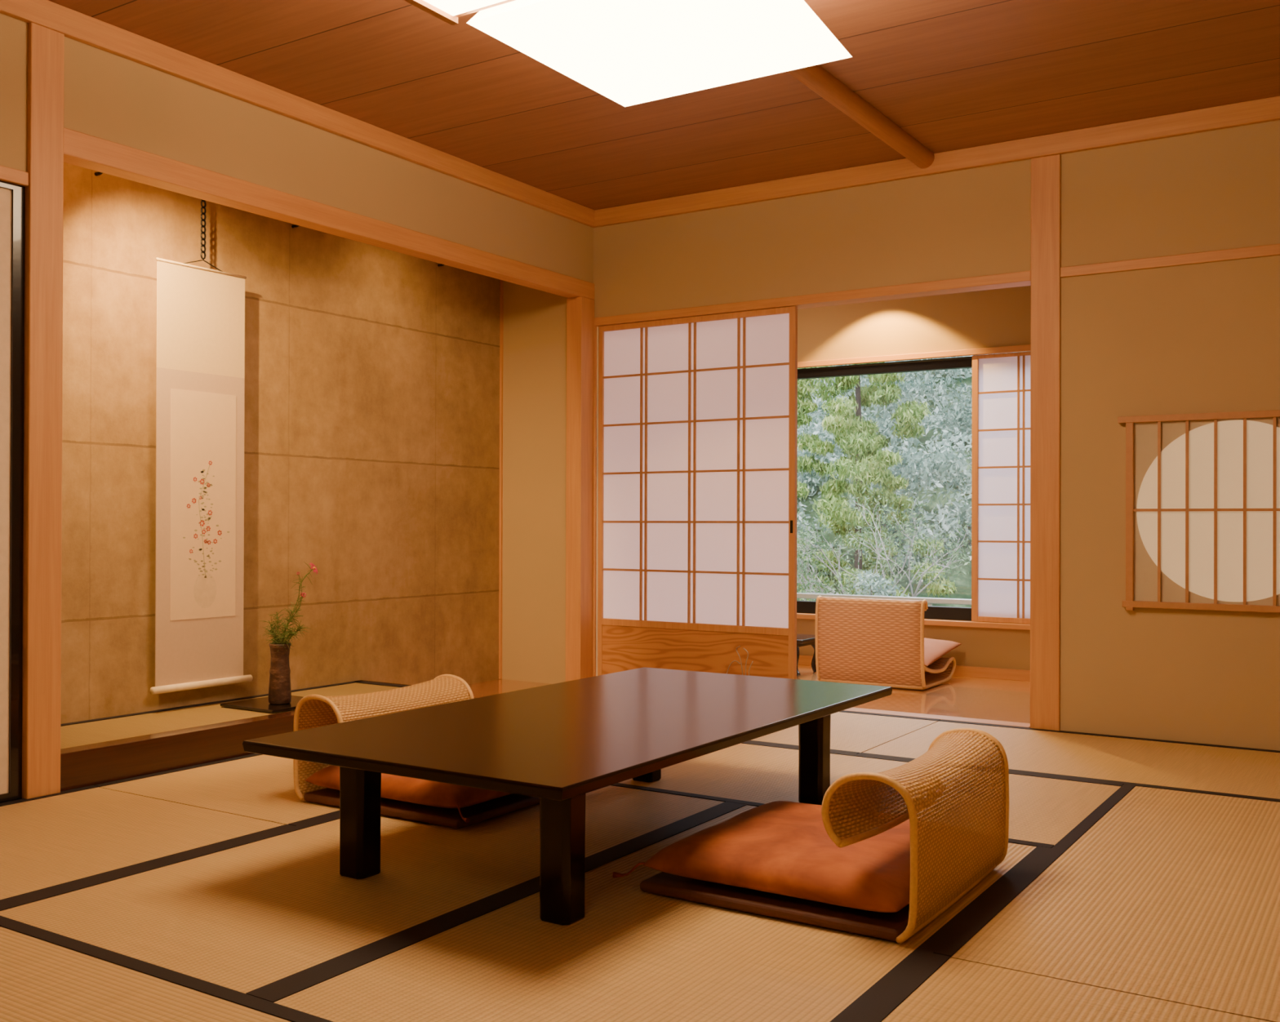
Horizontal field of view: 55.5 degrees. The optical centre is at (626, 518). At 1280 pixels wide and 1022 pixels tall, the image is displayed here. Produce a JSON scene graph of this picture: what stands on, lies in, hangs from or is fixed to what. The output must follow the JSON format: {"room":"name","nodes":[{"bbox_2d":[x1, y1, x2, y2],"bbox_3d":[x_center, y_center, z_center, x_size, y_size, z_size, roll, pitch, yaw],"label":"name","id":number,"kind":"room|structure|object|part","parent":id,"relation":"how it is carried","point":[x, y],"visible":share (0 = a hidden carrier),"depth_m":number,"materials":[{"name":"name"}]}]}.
{"room":"japanese tatami room","nodes":[
{"label":"japanese tatami room","id":0,"kind":"room"},
{"bbox_2d":[60,162,500,724],"bbox_3d":[-1.788,-0.354,6.229,0.100,2.950,3.700,0,0,33],"label":"wall","id":1,"kind":"structure","parent":0,"point":[371,398],"depth_m":6.34,"materials":[{"name":"paint"}]},
{"bbox_2d":[94,171,102,175],"bbox_3d":[-2.297,-1.511,5.303,0.053,0.028,0.016,0,0,33],"label":"wall hook","id":2,"kind":"object","parent":1,"relation":"attached to","point":[97,173],"visible":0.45,"depth_m":5.30,"materials":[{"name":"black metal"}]},
{"bbox_2d":[22,679,550,799],"bbox_3d":[-1.471,1.002,6.044,0.633,0.239,3.450,0,0,33],"label":"platform","id":3,"kind":"structure","parent":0,"point":[86,732],"depth_m":5.44,"materials":[{"name":"fabric"}]},
{"bbox_2d":[220,695,315,713],"bbox_3d":[-1.647,0.874,5.748,0.360,0.013,0.380,0,0,33],"label":"display board","id":4,"kind":"object","parent":3,"relation":"on","point":[260,704],"visible":0.5,"depth_m":5.65,"materials":[{"name":"black paint"}]},
{"bbox_2d":[268,642,291,704],"bbox_3d":[-1.627,0.726,5.706,0.104,0.280,0.104,0,0,33],"label":"flower vase","id":5,"kind":"object","parent":4,"relation":"on","point":[279,686],"visible":0.98,"depth_m":5.67,"materials":[{"name":"ceramic"}]},
{"bbox_2d":[262,561,318,651],"bbox_3d":[-1.590,0.431,5.701,0.265,0.458,0.143,0,0,16],"label":"flower arrangement","id":6,"kind":"object","parent":5,"relation":"in","point":[286,634],"visible":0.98,"depth_m":5.70,"materials":[{"name":"green plant"}]},
{"bbox_3d":[-1.579,0.447,5.696,0.218,0.427,0.052,0,0,5],"label":"stem","id":7,"kind":"part","parent":6,"relation":"part of","materials":[{"name":"green plant"}]},
{"bbox_2d":[0,13,593,283],"bbox_3d":[-2.372,-0.440,4.165,0.100,2.900,7.800,0,0,33],"label":"wall","id":8,"kind":"structure","parent":0,"point":[108,95],"depth_m":5.32,"materials":[{"name":"paint"}]},
{"bbox_2d":[0,180,25,803],"bbox_3d":[-2.606,-0.097,3.777,0.050,2.210,1.498,0,0,33],"label":"door","id":9,"kind":"structure","parent":8,"relation":"in","point":[12,197],"depth_m":4.36,"materials":[{"name":"paper"}]},
{"bbox_2d":[0,164,28,186],"bbox_3d":[-3.317,-1.234,2.697,0.112,0.050,4.100,0,0,33],"label":"trim","id":10,"kind":"structure","parent":8,"relation":"attached to","point":[8,175],"depth_m":4.34,"materials":[{"name":"brown wood"}]},
{"bbox_2d":[22,22,64,799],"bbox_3d":[-2.165,-0.438,4.465,0.120,2.900,0.130,0,0,33],"label":"wooden post","id":11,"kind":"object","parent":8,"relation":"attached to","point":[44,193],"depth_m":4.42,"materials":[{"name":"brown wood"}]},
{"bbox_2d":[0,0,594,226],"bbox_3d":[-2.294,-1.839,4.165,0.030,0.100,7.670,0,0,33],"label":"trim","id":12,"kind":"structure","parent":8,"relation":"attached to","point":[74,24],"depth_m":5.27,"materials":[{"name":"brown wood"}]},
{"bbox_2d":[63,127,594,299],"bbox_3d":[-1.182,-1.388,5.979,0.102,0.100,3.470,0,0,33],"label":"lintel beam","id":13,"kind":"structure","parent":8,"relation":"attached to","point":[81,149],"depth_m":5.44,"materials":[{"name":"brown wood"}]},
{"bbox_2d":[565,296,594,681],"bbox_3d":[-0.283,-0.150,7.373,0.112,2.360,0.140,0,0,33],"label":"trim","id":14,"kind":"structure","parent":8,"relation":"attached to","point":[580,310],"depth_m":7.32,"materials":[{"name":"brown wood"}]},
{"bbox_2d":[502,280,567,684],"bbox_3d":[-1.526,-0.354,6.142,0.633,2.950,3.800,0,0,33],"label":"wall","id":15,"kind":"structure","parent":0,"point":[535,340],"depth_m":7.53,"materials":[{"name":"paint"}]},
{"bbox_2d":[60,680,448,791],"bbox_3d":[-1.776,0.948,5.575,0.633,0.140,2.170,0,0,33],"label":"trim","id":16,"kind":"structure","parent":15,"relation":"attached to","point":[82,766],"depth_m":4.88,"materials":[{"name":"brown wood"}]},
{"bbox_2d":[498,280,503,679],"bbox_3d":[-0.791,-0.370,7.659,0.015,2.760,0.015,0,0,33],"label":"trim","id":17,"kind":"structure","parent":15,"relation":"attached to","point":[501,312],"depth_m":7.65,"materials":[{"name":"brown wood"}]},
{"bbox_2d":[0,655,1279,1021],"bbox_3d":[0.266,1.075,3.534,7.000,0.122,9.630,0,0,33],"label":"floor","id":18,"kind":"structure","parent":0,"point":[1137,879],"depth_m":3.15,"materials":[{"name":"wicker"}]},
{"bbox_2d":[293,674,539,828],"bbox_3d":[-0.678,0.820,4.458,0.779,0.387,0.721,0,0,33],"label":"chair","id":19,"kind":"object","parent":18,"relation":"on","point":[343,708],"visible":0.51,"depth_m":4.38,"materials":[{"name":"wicker"}]},
{"bbox_2d":[304,765,511,822],"bbox_3d":[-0.630,0.920,4.426,0.791,0.122,0.777,0,0,33],"label":"floor cushion","id":20,"kind":"object","parent":19,"relation":"on","point":[423,792],"visible":0.32,"depth_m":4.09,"materials":[{"name":"orange fabric"}]},
{"bbox_3d":[-0.660,0.998,4.445,0.735,0.029,0.708,0,0,33],"label":"seat","id":21,"kind":"part","parent":19,"relation":"part of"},
{"bbox_2d":[242,667,892,925],"bbox_3d":[-0.038,0.817,3.920,1.087,0.400,2.075,0,0,33],"label":"table","id":22,"kind":"object","parent":18,"relation":"on","point":[557,744],"visible":0.96,"depth_m":3.44,"materials":[{"name":"paint"}]},
{"bbox_3d":[-0.758,0.829,3.463,0.104,0.367,0.104,0,0,33],"label":"leg","id":23,"kind":"part","parent":22,"relation":"part of","materials":[{"name":"paint"}]},
{"bbox_3d":[-0.163,0.829,3.077,0.104,0.367,0.104,0,0,33],"label":"leg","id":24,"kind":"part","parent":22,"relation":"part of","materials":[{"name":"paint"}]},
{"bbox_3d":[0.077,0.837,4.751,0.104,0.367,0.104,0,0,33],"label":"leg","id":25,"kind":"part","parent":22,"relation":"part of","materials":[{"name":"paint"}]},
{"bbox_3d":[0.673,0.837,4.365,0.104,0.367,0.104,0,0,33],"label":"leg","id":26,"kind":"part","parent":22,"relation":"part of","materials":[{"name":"paint"}]},
{"bbox_2d":[796,633,816,676],"bbox_3d":[0.974,0.913,8.207,0.640,0.251,0.400,0,0,33],"label":"side table","id":27,"kind":"object","parent":18,"relation":"on","point":[802,640],"visible":0.24,"depth_m":8.02,"materials":[{"name":"black paint"}]},
{"bbox_3d":[1.107,0.931,7.947,0.048,0.213,0.062,0,0,-22],"label":"leg","id":28,"kind":"part","parent":27,"relation":"part of","materials":[{"name":"black paint"}]},
{"bbox_3d":[1.266,0.933,8.192,0.062,0.213,0.048,0,0,-2],"label":"leg","id":29,"kind":"part","parent":27,"relation":"part of","materials":[{"name":"black paint"}]},
{"bbox_2d":[640,728,1008,944],"bbox_3d":[0.567,0.813,3.400,0.779,0.399,0.784,0,0,33],"label":"chair","id":30,"kind":"object","parent":18,"relation":"on","point":[844,823],"visible":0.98,"depth_m":3.13,"materials":[{"name":"wicker"}]},
{"bbox_2d":[612,800,988,912],"bbox_3d":[0.518,0.919,3.431,0.791,0.122,0.845,0,0,33],"label":"floor cushion","id":31,"kind":"object","parent":30,"relation":"on","point":[780,847],"visible":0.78,"depth_m":3.18,"materials":[{"name":"orange fabric"}]},
{"bbox_3d":[0.547,0.997,3.412,0.735,0.030,0.770,0,0,33],"label":"seat","id":32,"kind":"part","parent":30,"relation":"part of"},
{"bbox_2d":[815,595,955,689],"bbox_3d":[1.653,0.761,7.729,0.704,0.546,0.659,0,0,33],"label":"chair","id":33,"kind":"object","parent":18,"relation":"on","point":[873,642],"visible":0.98,"depth_m":7.47,"materials":[{"name":"wicker"}]},
{"bbox_3d":[1.665,0.959,7.747,0.660,0.136,0.600,0,0,33],"label":"woven seat","id":34,"kind":"part","parent":33,"relation":"part of","materials":[{"name":"wicker"}]},
{"bbox_2d":[924,637,960,666],"bbox_3d":[1.712,0.840,7.784,0.660,0.131,0.655,0,0,33],"label":"seat cushion","id":35,"kind":"object","parent":33,"relation":"on","point":[934,649],"visible":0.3,"depth_m":7.65,"materials":[{"name":"orange fabric"}]},
{"bbox_2d":[48,0,1279,209],"bbox_3d":[0.179,-1.938,2.578,6.107,0.100,7.900,0,0,33],"label":"ceiling","id":36,"kind":"structure","parent":0,"point":[951,74],"depth_m":5.21,"materials":[{"name":"brown wood"}]},
{"bbox_2d":[404,0,852,106],"bbox_3d":[0.031,-1.709,3.758,1.000,0.350,1.250,0,0,33],"label":"ceiling lamp","id":37,"kind":"object","parent":36,"relation":"attached to","point":[628,52],"visible":1,"depth_m":3.89,"materials":[{"name":"white plastic"}]},
{"bbox_3d":[-0.217,-1.556,3.375,1.000,0.040,0.340,0,0,33],"label":"wooden arm","id":38,"kind":"part","parent":37,"relation":"part of","materials":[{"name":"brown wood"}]},
{"bbox_2d":[786,64,933,168],"bbox_3d":[-0.556,-1.869,3.037,0.100,0.100,7.670,0,0,33],"label":"ceiling beam","id":39,"kind":"structure","parent":36,"relation":"attached to","point":[815,77],"depth_m":5.47,"materials":[{"name":"brown wood"}]},
{"bbox_2d":[595,285,1031,675],"bbox_3d":[1.871,-0.323,7.293,5.800,2.920,1.830,0,0,33],"label":"wall","id":40,"kind":"structure","parent":0,"point":[994,317],"depth_m":8.09,"materials":[{"name":"paint"}]},
{"bbox_2d":[796,355,972,621],"bbox_3d":[1.917,-0.197,8.282,3.400,1.745,0.060,0,0,33],"label":"window","id":41,"kind":"structure","parent":40,"relation":"in","point":[934,612],"depth_m":8.28,"materials":[{"name":"black metal"}]},
{"bbox_2d":[796,613,1030,630],"bbox_3d":[2.315,0.694,7.977,5.600,0.035,0.150,0,0,33],"label":"trim","id":42,"kind":"structure","parent":40,"relation":"attached to","point":[799,615],"depth_m":7.95,"materials":[{"name":"brown wood"}]},
{"bbox_2d":[797,344,1030,368],"bbox_3d":[2.298,-1.089,7.951,5.600,0.040,0.030,0,0,33],"label":"trim","id":43,"kind":"structure","parent":40,"relation":"attached to","point":[1024,348],"depth_m":8.16,"materials":[{"name":"brown wood"}]},
{"bbox_2d":[798,654,1030,681],"bbox_3d":[2.296,1.006,7.948,5.600,0.070,0.015,0,0,33],"label":"baseboard","id":44,"kind":"structure","parent":40,"relation":"attached to","point":[960,671],"depth_m":7.91,"materials":[{"name":"brown wood"}]},
{"bbox_2d":[971,351,1030,623],"bbox_3d":[2.723,-0.197,7.691,1.085,1.741,0.030,0,0,33],"label":"shoji screen","id":45,"kind":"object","parent":40,"relation":"in","point":[1001,437],"depth_m":7.89,"materials":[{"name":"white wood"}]},
{"bbox_2d":[593,120,1279,751],"bbox_3d":[2.303,-0.368,5.851,6.107,3.000,0.120,0,0,33],"label":"wall","id":46,"kind":"structure","parent":0,"point":[1201,337],"depth_m":5.78,"materials":[{"name":"paint"}]},
{"bbox_2d":[592,325,596,676],"bbox_3d":[-0.195,-0.069,7.390,0.018,2.200,0.014,0,0,33],"label":"trim","id":47,"kind":"structure","parent":46,"relation":"attached to","point":[594,471],"depth_m":7.38,"materials":[{"name":"brown wood"}]},
{"bbox_2d":[597,306,797,679],"bbox_3d":[0.381,-0.070,7.046,1.308,2.193,0.034,0,0,33],"label":"door","id":48,"kind":"structure","parent":46,"relation":"in","point":[698,415],"depth_m":7.02,"materials":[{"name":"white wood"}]},
{"bbox_3d":[0.375,0.814,7.045,1.240,0.335,0.013,0,0,33],"label":"panel","id":49,"kind":"part","parent":48,"relation":"part of","materials":[{"name":"brown wood"}]},
{"bbox_3d":[0.631,0.850,6.871,0.185,0.262,0.006,0,0,33],"label":"inlaid door pull","id":50,"kind":"part","parent":48,"relation":"part of","materials":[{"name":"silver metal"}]},
{"bbox_3d":[0.906,0.046,6.689,0.014,0.070,0.006,0,0,33],"label":"finger pull","id":51,"kind":"part","parent":48,"relation":"part of","materials":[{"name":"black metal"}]},
{"bbox_2d":[594,270,1031,326],"bbox_3d":[0.927,-1.194,6.742,2.605,0.050,0.132,0,0,33],"label":"trim","id":52,"kind":"structure","parent":46,"relation":"attached to","point":[1023,278],"depth_m":6.51,"materials":[{"name":"brown wood"}]},
{"bbox_2d":[592,95,1279,227],"bbox_3d":[2.266,-1.819,5.795,5.907,0.100,0.030,0,0,33],"label":"trim","id":53,"kind":"structure","parent":46,"relation":"attached to","point":[1265,109],"depth_m":6.12,"materials":[{"name":"brown wood"}]},
{"bbox_2d":[844,707,1030,727],"bbox_3d":[0.922,1.089,6.738,2.587,0.124,0.120,0,0,33],"label":"trim","id":54,"kind":"structure","parent":46,"relation":"attached to","point":[854,709],"depth_m":6.29,"materials":[{"name":"beige wood"}]},
{"bbox_2d":[1030,154,1061,730],"bbox_3d":[2.076,-0.368,5.992,0.140,2.800,0.140,0,0,33],"label":"wooden post","id":55,"kind":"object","parent":46,"relation":"attached to","point":[1046,171],"depth_m":5.93,"materials":[{"name":"brown wood"}]},
{"bbox_2d":[1060,243,1279,277],"bbox_3d":[3.426,-1.193,5.049,3.150,0.050,0.012,0,0,33],"label":"trim","id":56,"kind":"structure","parent":46,"relation":"attached to","point":[1272,249],"depth_m":5.63,"materials":[{"name":"brown wood"}]},
{"bbox_2d":[1117,409,1279,613],"bbox_3d":[2.735,-0.023,5.474,0.990,0.910,0.036,0,0,33],"label":"window","id":57,"kind":"structure","parent":46,"relation":"in","point":[1202,490],"depth_m":5.55,"materials":[{"name":"brown wood"}]},
{"bbox_3d":[-1.560,-1.809,6.090,0.633,0.100,3.700,0,0,33],"label":"ceiling","id":58,"kind":"structure","parent":0,"visible":0},
{"bbox_2d":[150,199,253,694],"bbox_3d":[-1.982,-0.486,5.712,0.034,2.561,0.550,0,0,33],"label":"scroll","id":59,"kind":"object","parent":58,"relation":"hanging from","point":[200,394],"visible":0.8,"depth_m":5.69,"materials":[{"name":"beige paper"}]},
{"bbox_3d":[-1.989,-1.172,5.708,0.012,0.011,0.500,0,0,33],"label":"rod","id":60,"kind":"part","parent":59,"relation":"part of","materials":[{"name":"beige fabric"}]},
{"bbox_3d":[-1.986,-1.468,5.709,0.007,0.597,0.241,0,0,33],"label":"hanging chain","id":61,"kind":"part","parent":59,"relation":"part of","materials":[{"name":"black metal"}]},
{"bbox_2d":[193,572,216,608],"bbox_3d":[-1.981,0.338,5.718,0.001,0.169,0.130,0,0,33],"label":"pot","id":62,"kind":"object","parent":59,"relation":"on","point":[205,588],"depth_m":5.72,"materials":[{"name":"beige paper"}]},
{"bbox_3d":[2.749,1.254,8.371,7.500,0.180,0.950,0,0,33],"label":"floor","id":63,"kind":"structure","parent":0,"visible":0},
{"bbox_2d":[796,592,971,605],"bbox_3d":[2.778,0.875,8.599,6.300,0.580,0.060,0,0,33],"label":"balcony railing","id":64,"kind":"object","parent":63,"relation":"on","point":[799,595],"visible":0.08,"depth_m":9.05,"materials":[{"name":"metal"}]},
{"label":"outside","id":65,"kind":"structure","parent":0,"visible":0},
{"bbox_2d":[796,351,1028,607],"bbox_3d":[5.530,-5.340,25.055,34.000,17.309,30.000,0,0,33],"label":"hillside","id":66,"kind":"object","parent":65,"point":[963,585],"depth_m":17.92,"materials":[{"name":"green plant"}]},
{"bbox_2d":[796,361,957,600],"bbox_3d":[2.655,-0.782,14.374,2.456,5.592,2.310,0,0,27],"label":"cedar tree","id":67,"kind":"object","parent":66,"relation":"on","point":[859,435],"visible":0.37,"depth_m":14.22,"materials":[{"name":"green plant"}]},
{"bbox_2d":[853,568,910,596],"bbox_3d":[2.183,1.524,10.463,0.930,2.184,0.940,0,0,33],"label":"shrub","id":68,"kind":"object","parent":66,"relation":"on","point":[873,586],"visible":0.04,"depth_m":10.46,"materials":[{"name":"green plant"}]},
{"bbox_2d":[796,488,971,601],"bbox_3d":[2.030,0.887,11.525,2.594,2.386,1.649,0,0,33],"label":"shrub","id":69,"kind":"object","parent":66,"relation":"on","point":[812,580],"visible":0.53,"depth_m":11.49,"materials":[{"name":"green plant"}]},
{"bbox_2d":[796,351,1029,576],"bbox_3d":[4.016,-2.766,21.803,20.014,8.610,11.182,0,0,33],"label":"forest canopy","id":70,"kind":"object","parent":66,"relation":"on","point":[928,469],"visible":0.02,"depth_m":17.61,"materials":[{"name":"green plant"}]}
]}

